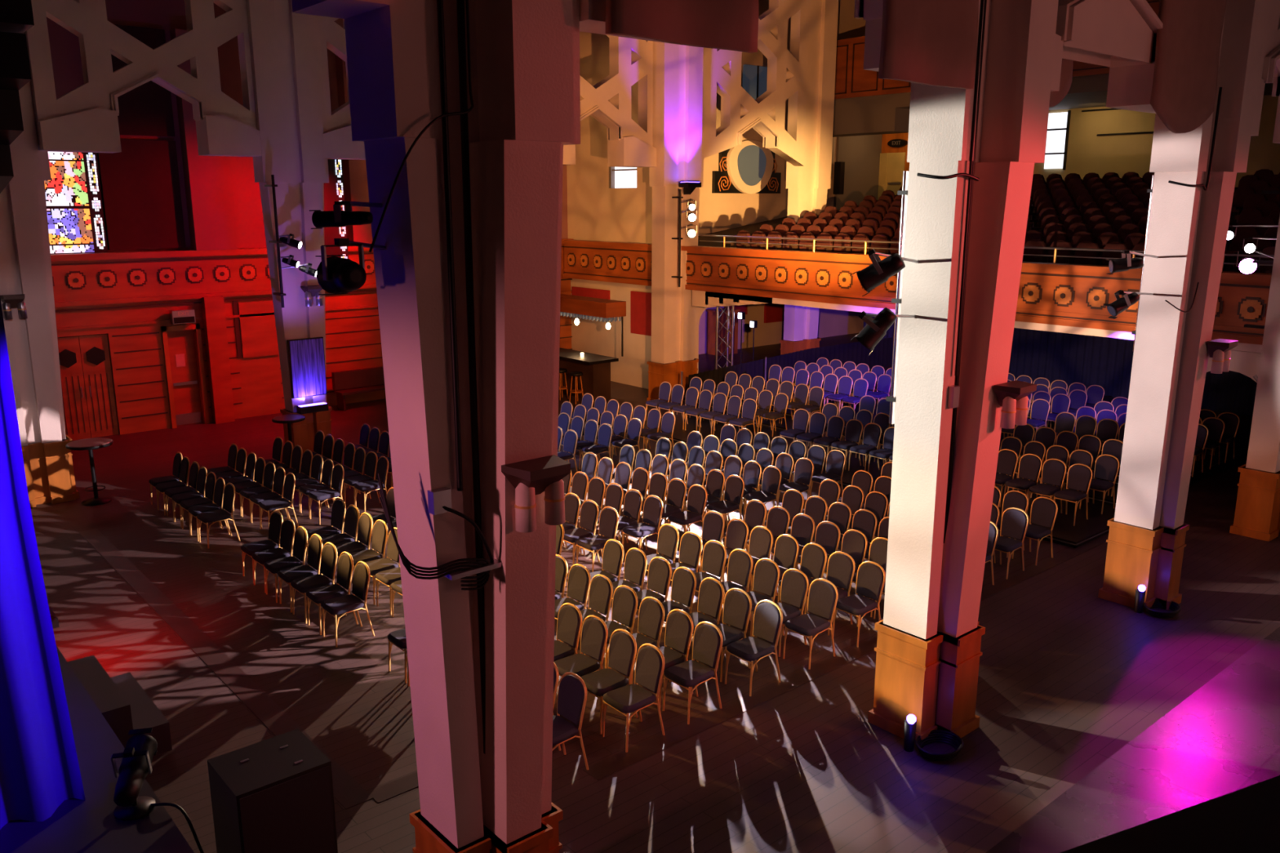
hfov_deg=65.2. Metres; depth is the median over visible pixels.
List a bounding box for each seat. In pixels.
[724,230,750,248]
[739,231,765,248]
[750,223,773,245]
[755,231,782,249]
[765,224,789,245]
[770,231,798,250]
[773,217,795,231]
[781,224,804,250]
[786,232,815,251]
[789,217,811,232]
[795,212,817,225]
[797,225,821,251]
[804,217,826,232]
[804,232,832,252]
[811,212,832,226]
[814,225,838,252]
[817,206,837,217]
[821,218,843,234]
[821,233,850,253]
[826,212,848,226]
[832,206,853,219]
[832,226,855,253]
[837,200,857,212]
[838,218,860,235]
[840,234,869,253]
[843,212,865,226]
[848,206,869,219]
[850,226,874,253]
[853,200,872,213]
[855,218,878,234]
[857,195,876,207]
[858,234,888,253]
[860,212,881,227]
[865,206,885,220]
[869,200,888,213]
[869,226,893,250]
[872,195,892,207]
[873,219,896,235]
[876,190,894,201]
[877,235,899,254]
[878,213,899,227]
[881,206,901,222]
[885,200,901,213]
[888,195,901,208]
[888,227,899,254]
[1022,239,1045,262]
[1024,230,1043,244]
[1026,200,1055,226]
[1027,188,1050,219]
[1027,194,1053,229]
[1027,207,1058,231]
[1029,214,1061,235]
[1030,178,1046,198]
[1032,173,1044,179]
[1035,240,1072,263]
[1043,222,1064,244]
[1045,173,1062,186]
[1045,231,1068,258]
[1048,177,1065,192]
[1054,194,1074,211]
[1057,200,1077,217]
[1060,207,1080,225]
[1062,240,1100,265]
[1063,214,1084,233]
[1064,173,1080,185]
[1066,222,1089,244]
[1071,231,1094,260]
[1075,194,1095,210]
[1080,200,1099,216]
[1083,172,1099,184]
[1083,207,1104,224]
[1086,177,1103,190]
[1087,214,1109,233]
[1089,182,1107,195]
[1089,241,1128,265]
[1092,222,1115,243]
[1093,188,1112,202]
[1097,194,1117,208]
[1097,231,1120,261]
[1102,172,1119,183]
[1102,200,1123,216]
[1106,177,1124,189]
[1106,207,1128,225]
[1111,182,1128,195]
[1112,215,1134,233]
[1117,223,1142,243]
[1120,194,1140,208]
[1121,171,1139,183]
[1124,232,1145,249]
[1125,200,1146,216]
[1126,177,1145,189]
[1130,242,1144,258]
[1131,208,1148,225]
[1132,182,1151,195]
[1137,187,1151,201]
[1137,215,1147,233]
[1142,171,1154,182]
[1143,194,1150,208]
[1231,174,1260,207]
[1232,235,1274,271]
[1253,168,1274,180]
[1254,226,1278,272]
[1257,246,1275,273]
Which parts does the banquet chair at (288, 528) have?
leg, leg, seat, backrest, frame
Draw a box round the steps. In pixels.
[67,655,172,755]
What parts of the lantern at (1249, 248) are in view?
mounting arm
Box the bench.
[331,366,385,411]
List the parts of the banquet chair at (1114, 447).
frame, backrest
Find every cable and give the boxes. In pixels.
[150,802,204,852]
[368,0,474,252]
[442,506,493,570]
[916,173,979,181]
[1164,281,1199,312]
[1168,87,1222,191]
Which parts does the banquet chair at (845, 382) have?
seat, backrest, frame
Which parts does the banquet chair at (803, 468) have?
seat, backrest, frame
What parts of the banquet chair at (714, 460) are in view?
seat, backrest, frame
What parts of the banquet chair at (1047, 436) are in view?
backrest, frame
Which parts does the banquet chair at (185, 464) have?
leg, leg, seat, backrest, frame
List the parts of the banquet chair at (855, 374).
backrest, frame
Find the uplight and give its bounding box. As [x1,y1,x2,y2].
[679,182,701,194]
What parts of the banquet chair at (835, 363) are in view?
frame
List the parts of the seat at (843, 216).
backrest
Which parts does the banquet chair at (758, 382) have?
backrest, frame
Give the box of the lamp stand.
[113,795,155,821]
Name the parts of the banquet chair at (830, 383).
seat, backrest, frame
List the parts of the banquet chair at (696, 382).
backrest, frame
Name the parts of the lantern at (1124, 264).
mounting arm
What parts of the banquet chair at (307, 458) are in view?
seat, backrest, frame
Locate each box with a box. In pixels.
[427,487,451,515]
[946,385,959,408]
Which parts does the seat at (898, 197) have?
backrest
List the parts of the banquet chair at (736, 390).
backrest, frame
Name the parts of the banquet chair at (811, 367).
backrest, frame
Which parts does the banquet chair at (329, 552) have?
leg, seat frame, leg, seat, backrest, frame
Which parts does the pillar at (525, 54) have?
moulding, moulding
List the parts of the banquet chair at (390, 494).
seat, backrest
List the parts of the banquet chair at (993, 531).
seat, backrest, leg, frame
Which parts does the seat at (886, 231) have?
backrest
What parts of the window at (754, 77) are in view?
frame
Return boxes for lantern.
[111,727,157,807]
[278,233,302,248]
[280,254,299,267]
[280,262,316,277]
[309,200,382,229]
[315,238,386,295]
[680,199,696,210]
[680,209,697,222]
[680,223,697,238]
[850,248,918,296]
[850,307,915,355]
[1103,289,1154,319]
[1105,249,1158,275]
[1226,224,1278,240]
[1235,250,1274,275]
[1242,236,1276,253]
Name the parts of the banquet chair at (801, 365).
backrest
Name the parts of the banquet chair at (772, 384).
backrest, frame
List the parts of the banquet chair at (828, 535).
seat, backrest, frame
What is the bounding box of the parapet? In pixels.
[561,240,1271,344]
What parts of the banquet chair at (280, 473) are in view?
leg, seat, backrest, frame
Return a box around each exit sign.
[169,309,195,324]
[887,138,907,147]
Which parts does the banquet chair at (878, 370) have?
backrest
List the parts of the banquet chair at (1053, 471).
leg, seat frame, seat, backrest, frame, leg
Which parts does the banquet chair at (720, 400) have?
seat, backrest, frame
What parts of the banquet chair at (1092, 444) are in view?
backrest, frame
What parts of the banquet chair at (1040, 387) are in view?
backrest, frame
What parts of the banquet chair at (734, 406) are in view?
seat, backrest, frame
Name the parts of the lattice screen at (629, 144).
arch moulding, arch moulding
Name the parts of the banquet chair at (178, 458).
leg, seat, backrest, frame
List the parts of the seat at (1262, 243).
armrest, backrest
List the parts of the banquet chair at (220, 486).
leg, leg, seat, backrest, frame, leg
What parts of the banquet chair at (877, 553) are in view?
seat, frame, backrest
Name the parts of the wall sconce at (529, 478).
lamp shade, lamp shade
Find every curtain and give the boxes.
[0,297,85,830]
[688,337,892,395]
[863,312,1257,417]
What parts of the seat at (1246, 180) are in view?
backrest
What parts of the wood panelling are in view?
raised panel, moulding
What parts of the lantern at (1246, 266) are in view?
mounting arm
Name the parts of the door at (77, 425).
glass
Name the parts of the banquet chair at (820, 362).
backrest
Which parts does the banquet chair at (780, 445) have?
backrest, frame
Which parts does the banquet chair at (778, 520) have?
seat, backrest, frame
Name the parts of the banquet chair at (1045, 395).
frame, backrest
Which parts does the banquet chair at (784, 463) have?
seat, backrest, frame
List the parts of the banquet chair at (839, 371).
backrest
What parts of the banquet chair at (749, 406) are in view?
seat, seat frame, backrest, frame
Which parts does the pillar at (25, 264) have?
moulding, moulding, moulding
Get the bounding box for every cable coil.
[915,729,964,761]
[1143,598,1181,618]
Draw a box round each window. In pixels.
[44,151,107,253]
[324,159,348,258]
[608,166,636,187]
[711,140,781,193]
[742,64,767,99]
[1044,110,1071,169]
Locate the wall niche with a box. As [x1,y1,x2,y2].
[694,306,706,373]
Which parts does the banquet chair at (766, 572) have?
leg, seat, backrest, frame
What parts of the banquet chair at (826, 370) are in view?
backrest, frame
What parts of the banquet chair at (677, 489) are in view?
seat, backrest, frame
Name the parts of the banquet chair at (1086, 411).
backrest, frame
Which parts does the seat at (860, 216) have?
backrest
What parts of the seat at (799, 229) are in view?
backrest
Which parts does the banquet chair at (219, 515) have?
leg, leg, seat, seat frame, backrest, leg, frame, leg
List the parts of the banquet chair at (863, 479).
seat, backrest, frame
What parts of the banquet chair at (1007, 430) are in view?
seat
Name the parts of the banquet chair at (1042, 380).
backrest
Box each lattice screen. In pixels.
[23,0,262,156]
[318,15,365,159]
[563,35,656,167]
[579,0,883,71]
[703,0,809,166]
[1250,0,1279,143]
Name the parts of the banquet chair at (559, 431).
backrest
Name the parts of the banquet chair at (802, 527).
seat, backrest, frame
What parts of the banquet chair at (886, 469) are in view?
frame, backrest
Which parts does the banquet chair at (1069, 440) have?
backrest, frame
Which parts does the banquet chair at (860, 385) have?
seat, backrest, frame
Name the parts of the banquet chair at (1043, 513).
leg, seat frame, leg, seat, backrest, frame, leg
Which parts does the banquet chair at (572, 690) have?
leg, seat, seat frame, backrest, frame, leg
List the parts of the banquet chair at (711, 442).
backrest, frame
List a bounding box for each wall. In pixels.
[46,0,866,354]
[169,28,372,250]
[566,31,652,243]
[570,278,651,388]
[834,133,882,209]
[1033,94,1279,186]
[1206,350,1261,382]
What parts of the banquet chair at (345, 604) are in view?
leg, leg, seat, seat frame, leg, backrest, frame, leg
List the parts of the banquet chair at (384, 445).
seat, backrest, frame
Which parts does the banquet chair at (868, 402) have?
backrest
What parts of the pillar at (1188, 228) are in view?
moulding, moulding, moulding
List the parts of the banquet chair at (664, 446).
backrest, frame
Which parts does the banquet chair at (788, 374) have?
backrest, frame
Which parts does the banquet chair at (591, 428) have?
seat, backrest, frame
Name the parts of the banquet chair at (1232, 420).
seat, leg, backrest, frame, leg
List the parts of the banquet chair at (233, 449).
seat, backrest, frame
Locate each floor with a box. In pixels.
[30,333,1279,852]
[697,198,1237,271]
[986,626,1279,852]
[1060,775,1279,852]
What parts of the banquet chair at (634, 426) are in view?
seat, backrest, frame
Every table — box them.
[65,437,113,506]
[271,414,305,472]
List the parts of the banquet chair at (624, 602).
leg, seat, backrest, frame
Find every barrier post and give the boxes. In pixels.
[680,371,683,385]
[764,356,766,381]
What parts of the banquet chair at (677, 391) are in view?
seat, backrest, frame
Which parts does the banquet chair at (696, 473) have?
seat, backrest, frame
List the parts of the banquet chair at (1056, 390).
backrest, frame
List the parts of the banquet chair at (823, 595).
leg, seat, seat frame, leg, backrest, frame, leg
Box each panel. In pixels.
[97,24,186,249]
[287,337,327,398]
[571,286,609,299]
[630,290,651,336]
[724,304,747,314]
[764,302,784,323]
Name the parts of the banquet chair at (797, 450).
backrest, frame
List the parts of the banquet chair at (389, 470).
seat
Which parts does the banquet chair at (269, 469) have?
leg, seat, backrest, frame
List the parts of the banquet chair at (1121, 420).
backrest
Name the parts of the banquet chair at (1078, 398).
seat, backrest, frame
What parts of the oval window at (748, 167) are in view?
pane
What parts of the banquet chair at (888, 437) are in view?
seat frame, seat, frame, backrest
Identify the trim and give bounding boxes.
[367,771,418,803]
[881,133,909,170]
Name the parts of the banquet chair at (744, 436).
backrest, frame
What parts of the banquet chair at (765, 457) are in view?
backrest, frame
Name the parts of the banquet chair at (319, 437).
backrest, frame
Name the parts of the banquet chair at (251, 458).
seat, backrest, frame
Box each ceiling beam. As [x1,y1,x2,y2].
[605,0,758,53]
[878,0,978,89]
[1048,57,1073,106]
[1150,0,1226,133]
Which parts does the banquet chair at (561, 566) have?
seat, backrest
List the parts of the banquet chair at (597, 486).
backrest, frame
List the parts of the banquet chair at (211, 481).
leg, seat, backrest, frame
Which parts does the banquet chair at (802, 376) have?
backrest, frame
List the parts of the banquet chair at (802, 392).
seat, backrest, frame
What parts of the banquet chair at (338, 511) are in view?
seat, backrest, frame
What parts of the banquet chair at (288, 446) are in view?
seat, backrest, frame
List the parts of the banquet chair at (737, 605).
leg, seat, backrest, frame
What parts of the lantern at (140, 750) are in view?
barn door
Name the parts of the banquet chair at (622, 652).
seat frame, leg, seat, backrest, frame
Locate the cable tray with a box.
[441,558,502,580]
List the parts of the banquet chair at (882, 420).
seat, backrest, frame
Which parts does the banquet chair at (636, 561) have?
seat, backrest, frame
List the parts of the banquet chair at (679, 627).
leg, seat, backrest, frame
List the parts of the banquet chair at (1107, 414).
backrest, frame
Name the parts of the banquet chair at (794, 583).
leg, seat, backrest, frame, leg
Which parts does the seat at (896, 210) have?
backrest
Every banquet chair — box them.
[148,451,182,504]
[155,456,190,515]
[164,461,199,519]
[171,466,207,528]
[179,471,221,534]
[187,477,230,541]
[196,482,240,548]
[207,443,238,474]
[215,447,246,479]
[224,452,256,485]
[233,457,265,515]
[240,462,278,522]
[240,510,283,583]
[249,466,288,528]
[251,517,295,592]
[252,436,283,485]
[258,472,298,529]
[263,525,307,603]
[269,440,297,490]
[271,444,302,495]
[277,533,323,613]
[280,448,312,501]
[289,453,327,512]
[290,542,337,623]
[298,458,333,518]
[301,430,324,463]
[303,434,334,474]
[306,497,346,559]
[306,551,358,635]
[308,463,344,524]
[313,438,347,488]
[320,504,359,567]
[320,560,374,647]
[333,447,368,500]
[334,511,373,557]
[342,423,370,468]
[342,442,358,493]
[343,451,380,505]
[350,426,380,469]
[350,519,387,566]
[354,456,388,511]
[360,431,390,476]
[362,487,395,551]
[365,527,399,604]
[370,445,391,477]
[375,567,401,615]
[376,521,396,552]
[382,462,391,489]
[387,628,407,683]
[391,580,402,617]
[406,648,409,686]
[552,662,560,751]
[552,671,589,769]
[553,603,582,662]
[554,563,591,641]
[554,615,608,677]
[555,493,582,554]
[555,524,565,586]
[555,554,568,599]
[557,426,562,452]
[557,429,577,471]
[557,499,599,564]
[558,412,570,451]
[560,400,573,434]
[560,415,584,461]
[560,573,613,642]
[561,470,572,495]
[564,452,598,493]
[565,471,588,521]
[567,476,605,528]
[568,404,586,436]
[568,419,598,469]
[571,393,593,427]
[576,506,618,572]
[577,538,624,611]
[581,407,599,454]
[581,423,613,470]
[581,628,637,734]
[584,395,606,422]
[584,410,614,454]
[584,482,623,538]
[584,585,638,668]
[586,457,613,493]
[597,413,627,459]
[598,399,619,426]
[598,547,647,622]
[601,643,665,752]
[602,488,643,550]
[604,462,631,498]
[610,596,665,684]
[611,417,641,460]
[612,401,633,439]
[612,444,635,482]
[617,404,646,448]
[622,467,649,516]
[622,494,663,555]
[622,556,671,635]
[629,448,652,484]
[630,472,667,524]
[632,408,661,448]
[633,523,679,591]
[644,566,696,636]
[645,381,671,420]
[645,412,675,449]
[647,453,669,496]
[647,478,686,537]
[649,437,671,471]
[655,531,702,602]
[657,384,684,420]
[657,608,693,708]
[662,621,723,724]
[666,441,688,483]
[666,458,687,518]
[667,484,707,541]
[669,463,705,511]
[671,431,702,464]
[671,577,724,652]
[672,386,698,429]
[676,376,702,417]
[678,540,726,612]
[680,511,724,572]
[684,389,712,431]
[684,445,705,502]
[686,469,725,525]
[687,435,719,468]
[688,379,715,418]
[688,450,723,500]
[696,587,751,682]
[698,392,727,435]
[702,382,729,420]
[702,548,753,624]
[703,518,748,582]
[704,439,737,470]
[705,424,736,457]
[706,455,742,508]
[706,475,744,538]
[711,371,737,408]
[712,395,742,435]
[716,384,743,423]
[721,443,755,488]
[724,499,766,551]
[724,600,782,696]
[725,373,751,411]
[725,460,761,519]
[728,398,757,435]
[728,558,779,636]
[731,386,758,426]
[736,427,752,456]
[740,448,773,493]
[742,376,764,399]
[742,466,782,520]
[745,389,773,432]
[746,506,790,569]
[747,525,773,591]
[751,533,799,599]
[752,431,769,461]
[755,568,808,657]
[756,378,779,419]
[758,453,794,506]
[760,392,788,436]
[764,364,782,393]
[764,488,804,546]
[766,381,794,422]
[770,435,787,479]
[770,513,815,578]
[774,440,806,484]
[777,457,813,503]
[777,542,826,610]
[778,366,795,401]
[779,408,809,451]
[781,383,808,423]
[782,578,838,669]
[786,495,827,534]
[791,444,826,498]
[792,360,806,394]
[793,368,808,404]
[794,362,819,394]
[795,412,826,448]
[795,520,840,587]
[796,386,823,429]
[797,371,823,408]
[801,479,840,515]
[804,551,855,635]
[807,364,833,400]
[808,403,838,446]
[810,449,845,496]
[811,373,838,412]
[812,502,851,555]
[813,415,844,454]
[816,357,828,391]
[819,528,867,597]
[822,367,847,404]
[824,405,855,450]
[824,484,864,534]
[826,375,853,413]
[829,359,842,373]
[831,360,856,396]
[831,418,862,470]
[832,560,885,647]
[835,368,862,406]
[837,509,877,564]
[838,470,873,515]
[840,377,868,409]
[841,408,872,457]
[847,537,888,617]
[848,422,881,471]
[848,491,888,529]
[850,371,876,406]
[854,395,875,419]
[855,363,869,396]
[858,413,890,462]
[858,516,888,566]
[859,365,884,397]
[861,475,891,539]
[866,373,891,404]
[867,426,894,471]
[870,502,889,543]
[871,398,889,422]
[871,462,892,493]
[873,581,885,619]
[874,367,892,398]
[878,423,894,450]
[888,454,893,463]
[985,520,998,585]
[990,502,999,563]
[992,485,1001,507]
[994,448,1017,506]
[994,507,1029,579]
[996,490,1028,557]
[999,436,1022,478]
[1000,411,1027,438]
[1003,453,1042,497]
[1007,373,1015,381]
[1007,440,1045,497]
[1010,399,1031,435]
[1011,496,1057,565]
[1013,423,1035,462]
[1016,375,1032,383]
[1022,426,1056,480]
[1026,393,1031,418]
[1026,398,1049,431]
[1026,458,1066,514]
[1027,391,1050,426]
[1029,383,1049,421]
[1030,444,1069,499]
[1033,377,1049,387]
[1037,386,1067,430]
[1040,393,1070,433]
[1043,431,1078,462]
[1049,379,1067,422]
[1053,463,1093,525]
[1054,412,1075,444]
[1056,448,1093,502]
[1064,434,1101,484]
[1067,382,1086,409]
[1067,389,1087,426]
[1073,405,1096,432]
[1075,384,1104,409]
[1075,415,1097,445]
[1079,453,1119,514]
[1091,439,1123,495]
[1093,400,1114,419]
[1093,408,1117,441]
[1094,418,1119,462]
[1102,404,1127,441]
[1111,396,1128,412]
[1111,468,1119,496]
[1115,412,1126,439]
[1117,422,1125,442]
[1191,423,1208,476]
[1195,417,1202,461]
[1195,417,1225,469]
[1199,408,1216,458]
[1203,412,1239,462]
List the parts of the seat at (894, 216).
backrest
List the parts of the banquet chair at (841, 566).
leg, seat, backrest, frame, leg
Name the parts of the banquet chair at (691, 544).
seat, backrest, frame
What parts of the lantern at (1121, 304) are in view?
mounting arm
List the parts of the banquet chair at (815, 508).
seat, backrest, frame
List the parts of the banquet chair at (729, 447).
backrest, frame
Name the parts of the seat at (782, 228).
backrest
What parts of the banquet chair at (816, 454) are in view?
seat, backrest, frame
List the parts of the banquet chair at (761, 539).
seat, backrest, frame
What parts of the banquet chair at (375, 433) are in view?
seat, backrest, frame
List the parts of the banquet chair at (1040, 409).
seat, backrest, frame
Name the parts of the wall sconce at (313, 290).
lamp shade, lamp shade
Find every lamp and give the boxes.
[737,311,745,364]
[750,320,757,360]
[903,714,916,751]
[1133,584,1146,613]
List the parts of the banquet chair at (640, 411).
backrest, frame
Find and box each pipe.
[264,174,285,307]
[671,189,683,287]
[885,170,909,423]
[1131,174,1154,351]
[1244,191,1279,328]
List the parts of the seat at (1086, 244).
armrest, backrest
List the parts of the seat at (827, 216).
backrest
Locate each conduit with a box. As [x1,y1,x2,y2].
[436,0,462,491]
[456,0,485,754]
[943,0,986,543]
[954,0,983,375]
[1081,107,1153,135]
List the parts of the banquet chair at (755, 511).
seat, backrest, frame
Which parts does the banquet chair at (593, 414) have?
backrest, frame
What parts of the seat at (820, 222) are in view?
backrest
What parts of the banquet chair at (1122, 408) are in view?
frame, backrest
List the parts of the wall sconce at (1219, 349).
lamp shade, lamp shade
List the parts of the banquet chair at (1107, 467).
leg, seat frame, seat, leg, backrest, frame, leg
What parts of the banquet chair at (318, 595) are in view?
leg, seat frame, leg, seat, backrest, frame, leg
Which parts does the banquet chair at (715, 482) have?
seat, backrest, frame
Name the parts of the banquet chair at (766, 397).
seat, backrest, frame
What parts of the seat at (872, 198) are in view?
backrest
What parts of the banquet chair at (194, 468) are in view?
leg, seat, backrest, frame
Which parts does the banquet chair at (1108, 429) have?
backrest, frame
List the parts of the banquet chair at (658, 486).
seat, backrest, frame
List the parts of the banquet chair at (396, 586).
leg, seat frame, seat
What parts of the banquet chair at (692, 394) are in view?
seat, backrest, frame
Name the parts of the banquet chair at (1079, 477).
leg, seat, seat frame, leg, backrest, frame, leg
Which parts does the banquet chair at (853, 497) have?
seat, backrest, frame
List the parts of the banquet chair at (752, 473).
seat, backrest, frame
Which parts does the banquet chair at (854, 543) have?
seat, backrest, frame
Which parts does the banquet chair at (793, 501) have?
seat, backrest, frame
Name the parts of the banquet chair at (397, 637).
leg, seat, seat frame, leg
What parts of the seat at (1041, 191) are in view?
backrest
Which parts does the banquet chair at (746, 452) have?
backrest, frame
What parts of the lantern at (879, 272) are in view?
mounting arm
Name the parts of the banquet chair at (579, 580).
seat, backrest, frame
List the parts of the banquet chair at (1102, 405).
frame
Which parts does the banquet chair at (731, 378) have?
backrest, frame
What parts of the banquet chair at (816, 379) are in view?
backrest, frame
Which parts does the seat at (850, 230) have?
backrest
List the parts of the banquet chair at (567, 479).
backrest, frame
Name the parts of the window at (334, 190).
stained glass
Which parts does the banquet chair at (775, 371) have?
backrest, frame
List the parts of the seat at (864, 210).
backrest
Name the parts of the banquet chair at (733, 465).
backrest, frame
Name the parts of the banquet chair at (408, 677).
leg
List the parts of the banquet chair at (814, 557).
leg, seat, backrest, frame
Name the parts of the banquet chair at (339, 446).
backrest, frame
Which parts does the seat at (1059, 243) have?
armrest, backrest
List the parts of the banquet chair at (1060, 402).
seat, backrest, frame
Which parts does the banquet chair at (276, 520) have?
leg, seat frame, seat, backrest, frame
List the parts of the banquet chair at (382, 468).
leg, leg, seat, seat frame, backrest, frame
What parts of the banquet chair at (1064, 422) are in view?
backrest, frame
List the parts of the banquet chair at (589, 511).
leg, seat, backrest, frame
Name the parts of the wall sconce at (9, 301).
lamp shade, lamp shade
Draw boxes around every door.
[57,336,91,440]
[78,333,119,438]
[160,323,209,428]
[877,151,906,199]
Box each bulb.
[573,318,579,324]
[605,320,610,329]
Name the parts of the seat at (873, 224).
backrest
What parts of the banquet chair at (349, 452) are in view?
seat, backrest, frame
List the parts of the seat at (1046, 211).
armrest, backrest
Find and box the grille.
[239,765,335,852]
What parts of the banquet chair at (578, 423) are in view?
backrest, frame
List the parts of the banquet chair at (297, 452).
seat, backrest, frame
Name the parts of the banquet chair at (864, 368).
backrest, frame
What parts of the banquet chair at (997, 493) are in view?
backrest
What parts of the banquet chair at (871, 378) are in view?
backrest, frame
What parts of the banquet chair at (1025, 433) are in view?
backrest, frame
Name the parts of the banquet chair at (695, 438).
backrest, frame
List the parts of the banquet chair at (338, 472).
leg, leg, seat, seat frame, backrest, frame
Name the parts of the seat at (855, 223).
backrest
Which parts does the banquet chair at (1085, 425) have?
backrest, frame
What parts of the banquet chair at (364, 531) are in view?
seat, backrest, frame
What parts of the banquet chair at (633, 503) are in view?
seat, backrest, frame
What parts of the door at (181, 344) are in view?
kick plate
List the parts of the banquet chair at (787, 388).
backrest, frame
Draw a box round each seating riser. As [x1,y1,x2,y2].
[627,408,1115,548]
[681,404,1118,506]
[727,382,1249,485]
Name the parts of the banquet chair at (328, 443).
backrest, frame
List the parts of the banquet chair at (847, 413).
backrest, frame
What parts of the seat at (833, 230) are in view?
backrest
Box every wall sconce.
[0,293,27,319]
[300,284,322,306]
[501,454,570,533]
[993,380,1036,428]
[1207,338,1238,373]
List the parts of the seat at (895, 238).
armrest, backrest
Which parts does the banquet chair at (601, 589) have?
seat, backrest, frame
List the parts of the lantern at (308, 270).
mounting arm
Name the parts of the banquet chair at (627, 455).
seat, backrest, frame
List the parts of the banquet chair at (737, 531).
seat, backrest, frame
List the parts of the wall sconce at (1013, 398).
lamp shade, lamp shade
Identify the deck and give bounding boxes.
[0,646,194,852]
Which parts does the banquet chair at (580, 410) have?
backrest, frame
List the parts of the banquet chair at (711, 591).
seat, backrest, frame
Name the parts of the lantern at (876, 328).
mounting arm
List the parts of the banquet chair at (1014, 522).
leg, leg, seat frame, seat, backrest, frame, leg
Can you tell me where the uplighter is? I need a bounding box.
[296,402,328,414]
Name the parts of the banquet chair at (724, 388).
backrest, frame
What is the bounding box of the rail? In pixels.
[698,234,1274,271]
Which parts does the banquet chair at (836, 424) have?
seat, backrest, frame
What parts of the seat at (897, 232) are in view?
backrest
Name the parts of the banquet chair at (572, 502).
seat, backrest, frame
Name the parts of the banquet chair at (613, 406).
backrest, frame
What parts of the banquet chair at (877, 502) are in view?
seat, backrest, frame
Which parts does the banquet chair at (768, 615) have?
leg, seat, seat frame, leg, backrest, frame, leg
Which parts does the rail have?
post, post, post, rail, rail, post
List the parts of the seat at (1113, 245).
armrest, backrest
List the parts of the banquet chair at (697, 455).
backrest, frame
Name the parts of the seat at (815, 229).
backrest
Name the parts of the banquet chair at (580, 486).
backrest, frame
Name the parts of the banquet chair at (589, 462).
backrest, frame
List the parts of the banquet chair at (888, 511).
seat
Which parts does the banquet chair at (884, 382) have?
seat, backrest, frame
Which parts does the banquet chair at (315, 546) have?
leg, seat frame, leg, seat, backrest, frame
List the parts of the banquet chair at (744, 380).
backrest, frame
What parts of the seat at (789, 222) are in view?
backrest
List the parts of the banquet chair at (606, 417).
backrest, frame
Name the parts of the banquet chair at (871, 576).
leg, seat, seat frame, leg, backrest, frame, leg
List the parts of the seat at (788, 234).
armrest, backrest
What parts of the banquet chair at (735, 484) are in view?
seat, seat frame, backrest, frame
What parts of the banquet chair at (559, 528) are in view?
backrest, frame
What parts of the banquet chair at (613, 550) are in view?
seat, backrest, frame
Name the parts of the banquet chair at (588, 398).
backrest, frame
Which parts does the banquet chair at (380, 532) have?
seat, backrest, frame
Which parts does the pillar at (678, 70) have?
moulding, moulding, moulding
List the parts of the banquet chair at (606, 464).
backrest, frame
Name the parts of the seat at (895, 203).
backrest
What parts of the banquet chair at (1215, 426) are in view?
leg, seat, backrest, frame, leg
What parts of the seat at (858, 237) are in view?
armrest, backrest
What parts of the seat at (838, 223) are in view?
backrest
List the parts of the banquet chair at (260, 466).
leg, seat, backrest, frame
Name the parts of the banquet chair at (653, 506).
seat frame, seat, backrest, frame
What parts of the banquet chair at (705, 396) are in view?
seat, backrest, frame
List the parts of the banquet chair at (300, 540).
leg, seat frame, leg, seat, backrest, frame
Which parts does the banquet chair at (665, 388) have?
seat, backrest, frame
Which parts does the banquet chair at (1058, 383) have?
backrest, frame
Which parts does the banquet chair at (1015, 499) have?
seat, backrest, frame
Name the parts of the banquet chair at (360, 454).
seat, backrest, frame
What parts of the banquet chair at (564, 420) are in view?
backrest, frame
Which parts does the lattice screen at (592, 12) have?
arch moulding, arch moulding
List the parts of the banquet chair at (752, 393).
backrest, frame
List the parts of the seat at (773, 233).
armrest, backrest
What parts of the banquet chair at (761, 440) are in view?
backrest, frame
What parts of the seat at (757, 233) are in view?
armrest, backrest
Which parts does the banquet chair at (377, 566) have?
leg, seat, backrest, frame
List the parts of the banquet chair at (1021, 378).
backrest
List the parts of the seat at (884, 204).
backrest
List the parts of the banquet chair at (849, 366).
backrest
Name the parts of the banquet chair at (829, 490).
seat, backrest, frame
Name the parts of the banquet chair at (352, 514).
seat, backrest, frame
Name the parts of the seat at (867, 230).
backrest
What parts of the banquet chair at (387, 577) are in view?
leg, seat frame, seat, leg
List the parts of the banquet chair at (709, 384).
backrest, frame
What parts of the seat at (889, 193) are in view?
backrest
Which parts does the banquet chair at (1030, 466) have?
seat frame, seat, backrest, frame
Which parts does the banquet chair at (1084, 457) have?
seat, backrest, frame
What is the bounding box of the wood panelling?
[50,238,573,435]
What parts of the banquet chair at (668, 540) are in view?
seat, backrest, frame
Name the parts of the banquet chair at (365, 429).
seat, backrest, frame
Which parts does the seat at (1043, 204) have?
armrest, backrest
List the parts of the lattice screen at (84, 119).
arch moulding, arch moulding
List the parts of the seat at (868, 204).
backrest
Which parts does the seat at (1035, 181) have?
backrest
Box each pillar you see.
[0,32,79,507]
[245,0,333,464]
[344,0,580,852]
[646,40,705,403]
[779,0,838,355]
[867,0,1058,744]
[1097,0,1268,611]
[1229,215,1279,542]
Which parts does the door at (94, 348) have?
glass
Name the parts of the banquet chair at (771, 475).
leg, seat, seat frame, backrest, frame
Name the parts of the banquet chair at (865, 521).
seat, backrest, frame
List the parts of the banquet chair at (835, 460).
seat, backrest, frame, leg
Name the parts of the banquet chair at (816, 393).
seat, backrest, frame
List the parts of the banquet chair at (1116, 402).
frame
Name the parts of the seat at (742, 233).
armrest, backrest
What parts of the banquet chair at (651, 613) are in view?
seat, backrest, frame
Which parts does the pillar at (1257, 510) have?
moulding, moulding, moulding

